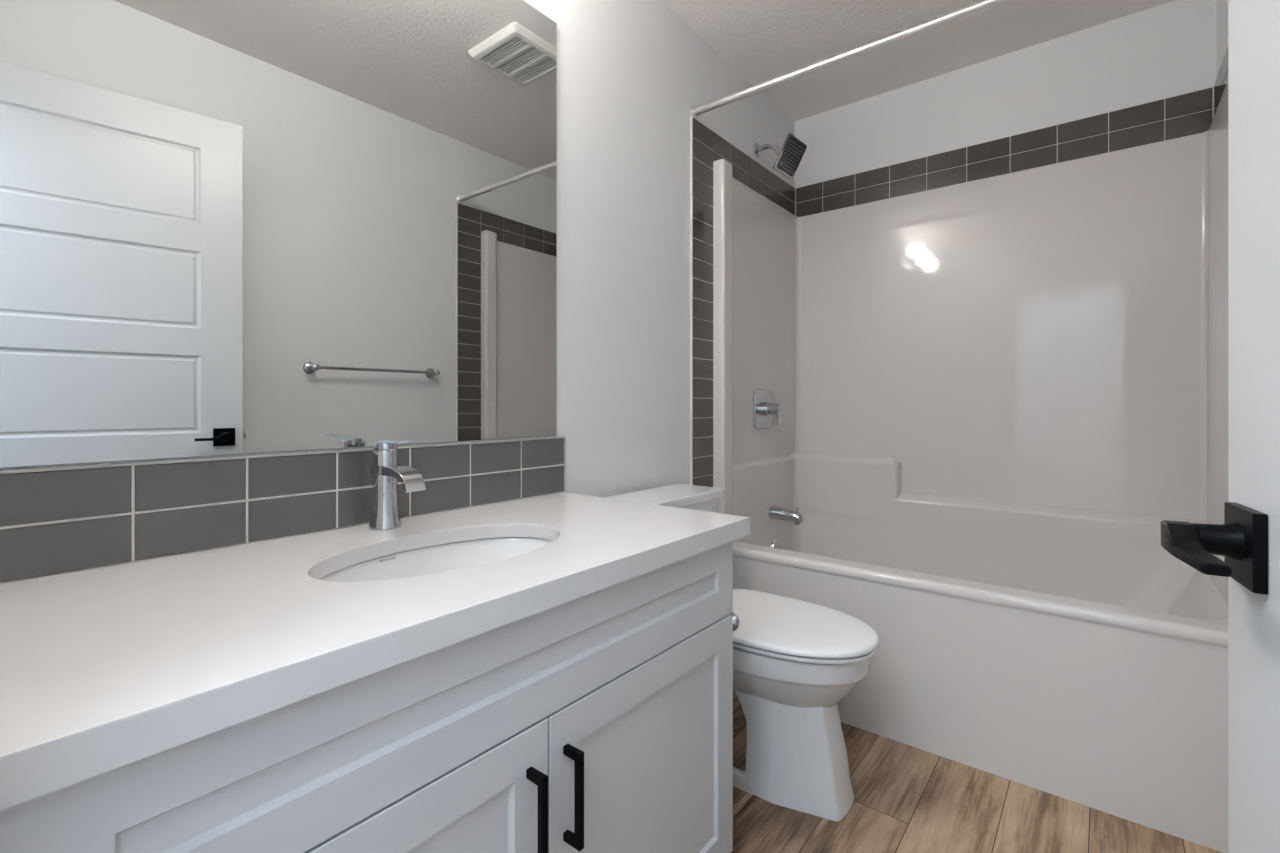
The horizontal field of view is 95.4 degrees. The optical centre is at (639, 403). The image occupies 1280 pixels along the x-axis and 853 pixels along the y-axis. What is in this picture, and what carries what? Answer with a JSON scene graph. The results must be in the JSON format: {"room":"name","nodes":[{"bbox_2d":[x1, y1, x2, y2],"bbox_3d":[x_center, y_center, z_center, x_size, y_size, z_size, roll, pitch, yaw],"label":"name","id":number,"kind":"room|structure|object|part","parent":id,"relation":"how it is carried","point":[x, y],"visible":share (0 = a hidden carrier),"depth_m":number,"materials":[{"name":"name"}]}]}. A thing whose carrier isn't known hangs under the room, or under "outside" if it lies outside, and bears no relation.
{"room":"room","nodes":[
{"label":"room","id":0,"kind":"room"},
{"bbox_2d":[0,0,794,582],"bbox_3d":[-0.627,-0.205,1.267,0.100,2.450,4.598,0,0,39],"label":"wall","id":1,"kind":"structure","parent":0,"point":[631,73],"depth_m":1.93,"materials":[{"name":"white paint"}]},
{"bbox_2d":[0,0,556,467],"bbox_3d":[-0.596,-0.498,1.220,0.006,1.178,1.140,0,0,39],"label":"mirror","id":2,"kind":"object","parent":1,"relation":"attached to","point":[228,227],"visible":1,"depth_m":1.10,"materials":[{"name":"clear mirror"}]},
{"bbox_2d":[0,436,565,582],"bbox_3d":[-0.587,0.175,1.228,0.010,0.158,1.180,0,0,39],"label":"tile backsplash","id":3,"kind":"structure","parent":1,"relation":"attached to","point":[54,520],"depth_m":1.03,"materials":[{"name":"grey tile"}]},
{"bbox_3d":[-0.587,0.175,1.228,0.010,0.158,1.180,0,0,39],"label":"edge trim","id":4,"kind":"part","parent":3,"relation":"part of","materials":[{"name":"grey"}]},
{"bbox_2d":[754,133,806,179],"bbox_3d":[0.608,-1.088,2.567,0.208,0.177,0.152,0,0,39],"label":"shower","id":5,"kind":"object","parent":1,"relation":"attached to","point":[789,157],"visible":1,"depth_m":2.53,"materials":[{"name":"silver metal"}]},
{"bbox_3d":[0.578,-1.128,2.599,0.111,0.064,0.024,0,0,39],"label":"arm","id":6,"kind":"part","parent":5,"relation":"part of","materials":[{"name":"silver metal"}]},
{"bbox_2d":[690,0,1010,118],"bbox_3d":[0.804,-1.115,1.753,1.529,0.048,0.048,0,0,39],"label":"shower rod","id":7,"kind":"object","parent":1,"relation":"attached to","point":[981,5],"visible":1,"depth_m":1.84,"materials":[{"name":"silver metal"}]},
{"bbox_2d":[661,0,1174,121],"bbox_3d":[0.010,-1.480,0.758,1.730,0.100,4.598,0,0,39],"label":"ceiling","id":8,"kind":"structure","parent":0,"point":[764,40],"depth_m":2.25,"materials":[{"name":"white paint"}]},
{"bbox_2d":[690,46,1227,486],"bbox_3d":[1.084,-0.286,2.104,1.529,1.606,0.952,0,0,39],"label":"tile border","id":9,"kind":"structure","parent":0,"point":[1191,113],"depth_m":2.28,"materials":[{"name":"grey tile"}]},
{"bbox_3d":[0.195,-0.286,2.208,0.009,1.606,0.004,0,0,39],"label":"edge trim","id":10,"kind":"part","parent":9,"relation":"part of","materials":[{"name":"white tile"}]},
{"bbox_2d":[731,692,1221,852],"bbox_3d":[0.010,1.070,0.758,1.730,0.100,4.598,0,0,39],"label":"floor","id":11,"kind":"structure","parent":0,"point":[908,799],"depth_m":1.43,"materials":[{"name":"wood"}]},
{"bbox_2d":[0,541,732,852],"bbox_3d":[-0.362,0.658,1.020,0.618,0.724,1.135,0,0,39],"label":"vanity cabinet","id":12,"kind":"object","parent":11,"relation":"on","point":[600,721],"visible":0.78,"depth_m":0.79,"materials":[{"name":"grey paint"}]},
{"bbox_2d":[0,492,749,810],"bbox_3d":[-0.355,0.275,1.039,0.604,0.040,1.175,0,0,39],"label":"countertop","id":13,"kind":"structure","parent":12,"relation":"on","point":[104,669],"depth_m":0.71,"materials":[{"name":"stone"}]},
{"bbox_2d":[369,440,425,530],"bbox_3d":[-0.487,0.163,1.168,0.153,0.183,0.062,0,0,39],"label":"faucet","id":14,"kind":"object","parent":13,"relation":"on","point":[386,471],"visible":1,"depth_m":1.17,"materials":[{"name":"silver metal"}]},
{"bbox_3d":[-0.484,0.083,1.165,0.145,0.023,0.046,0,0,39],"label":"lever","id":15,"kind":"part","parent":14,"relation":"part of","materials":[{"name":"silver metal"}]},
{"bbox_3d":[-0.486,0.147,1.167,0.140,0.046,0.042,0,0,39],"label":"spout","id":16,"kind":"part","parent":14,"relation":"part of","materials":[{"name":"silver metal"}]},
{"bbox_2d":[319,537,552,581],"bbox_3d":[-0.337,0.363,1.037,0.350,0.158,0.530,0,0,39],"label":"sink","id":17,"kind":"object","parent":13,"relation":"in","point":[441,558],"visible":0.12,"depth_m":1.17,"materials":[{"name":"white ceramic"}]},
{"bbox_3d":[-0.326,0.730,0.641,0.020,0.525,0.586,0,0,39],"label":"door","id":18,"kind":"part","parent":12,"relation":"part of","materials":[{"name":"grey paint"}]},
{"bbox_3d":[-0.145,0.594,0.824,0.035,0.144,0.011,0,0,39],"label":"handle","id":19,"kind":"part","parent":12,"relation":"part of","materials":[{"name":"black metal"}]},
{"bbox_3d":[-0.100,0.594,0.880,0.035,0.144,0.011,0,0,39],"label":"handle","id":20,"kind":"part","parent":12,"relation":"part of","materials":[{"name":"black metal"}]},
{"bbox_3d":[0.029,0.730,1.085,0.020,0.525,0.546,0,0,39],"label":"door","id":21,"kind":"part","parent":12,"relation":"part of","materials":[{"name":"grey paint"}]},
{"bbox_2d":[731,612,739,630],"bbox_3d":[0.139,0.505,1.383,0.200,0.048,0.057,0,0,39],"label":"toilet paper holder","id":22,"kind":"object","parent":12,"relation":"attached to","point":[736,623],"visible":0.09,"depth_m":1.34,"materials":[{"name":"silver metal"}]},
{"bbox_2d":[604,484,879,820],"bbox_3d":[0.283,0.653,1.676,0.772,0.733,0.484,0,0,39],"label":"toilet","id":23,"kind":"object","parent":11,"relation":"on","point":[794,660],"visible":0.44,"depth_m":1.47,"materials":[{"name":"white ceramic"}]},
{"bbox_3d":[0.065,0.301,1.851,0.202,0.029,0.484,0,0,39],"label":"tank lid","id":24,"kind":"part","parent":23,"relation":"part of","materials":[{"name":"white ceramic"}]},
{"bbox_3d":[0.058,0.518,1.856,0.196,0.404,0.462,0,0,39],"label":"tank","id":25,"kind":"part","parent":23,"relation":"part of","materials":[{"name":"white ceramic"}]},
{"bbox_3d":[0.327,0.702,1.630,0.607,0.164,0.360,0,0,39],"label":"bowl","id":26,"kind":"part","parent":23,"relation":"part of","materials":[{"name":"white ceramic"}]},
{"bbox_3d":[0.381,0.610,1.587,0.499,0.010,0.363,0,0,39],"label":"seat","id":27,"kind":"part","parent":23,"relation":"part of","materials":[{"name":"white plastic"}]},
{"bbox_3d":[0.381,0.591,1.587,0.507,0.020,0.371,0,0,39],"label":"lid","id":28,"kind":"part","parent":23,"relation":"part of","materials":[{"name":"white plastic"}]},
{"bbox_2d":[713,81,1227,852],"bbox_3d":[1.084,0.026,2.104,1.529,1.988,0.948,0,0,39],"label":"bathtub","id":29,"kind":"object","parent":11,"relation":"on","point":[996,395],"visible":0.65,"depth_m":2.17,"materials":[{"name":"plastic"}]},
{"bbox_2d":[753,389,781,428],"bbox_3d":[0.585,0.025,2.585,0.090,0.176,0.180,0,0,39],"label":"shower valve","id":30,"kind":"object","parent":29,"relation":"attached to","point":[764,408],"visible":1,"depth_m":2.57,"materials":[{"name":"silver metal"}]},
{"bbox_3d":[0.554,0.025,2.610,0.011,0.176,0.180,0,0,39],"label":"plate","id":31,"kind":"part","parent":30,"relation":"part of","materials":[{"name":"silver metal"}]},
{"bbox_3d":[0.589,0.044,2.581,0.079,0.102,0.060,0,0,39],"label":"lever","id":32,"kind":"part","parent":30,"relation":"part of","materials":[{"name":"silver metal"}]},
{"bbox_2d":[769,506,802,524],"bbox_3d":[0.650,0.493,2.590,0.142,0.074,0.064,0,0,39],"label":"tub spout","id":33,"kind":"object","parent":29,"relation":"attached to","point":[777,513],"visible":1,"depth_m":2.57,"materials":[{"name":"silver metal"}]},
{"bbox_3d":[1.150,-0.218,2.181,1.519,1.436,0.745,0,0,39],"label":"wall panel","id":34,"kind":"part","parent":29,"relation":"part of","materials":[{"name":"plastic"}]},
{"bbox_2d":[733,511,1227,852],"bbox_3d":[1.056,0.754,2.068,1.526,0.532,0.858,0,0,39],"label":"tub","id":35,"kind":"object","parent":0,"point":[1090,669],"depth_m":1.63,"materials":[{"name":"plastic"}]},
{"bbox_2d":[795,0,1216,187],"bbox_3d":[1.413,-0.205,2.516,1.530,2.450,0.100,0,0,39],"label":"wall","id":36,"kind":"structure","parent":0,"point":[1169,49],"depth_m":2.34,"materials":[{"name":"white paint"}]},
{"bbox_2d":[1217,0,1227,75],"bbox_3d":[0.647,-0.205,0.250,0.100,2.450,4.598,0,0,39],"label":"wall","id":37,"kind":"structure","parent":0,"point":[1222,5],"depth_m":1.92,"materials":[{"name":"white paint"}]},
{"bbox_2d":[1161,0,1279,852],"bbox_3d":[0.382,-0.018,0.218,0.155,2.053,0.784,0,0,30],"label":"door","id":38,"kind":"structure","parent":37,"relation":"in","point":[1248,540],"depth_m":0.50,"materials":[{"name":"grey paint"}]},
{"bbox_3d":[0.481,0.120,0.489,0.050,0.033,0.108,0,0,30],"label":"lever","id":39,"kind":"part","parent":38,"relation":"part of","materials":[{"name":"black metal"}]},
{"bbox_3d":[0.526,0.123,0.507,0.009,0.066,0.067,0,0,30],"label":"handle","id":40,"kind":"part","parent":38,"relation":"part of","materials":[{"name":"black metal"}]}
]}

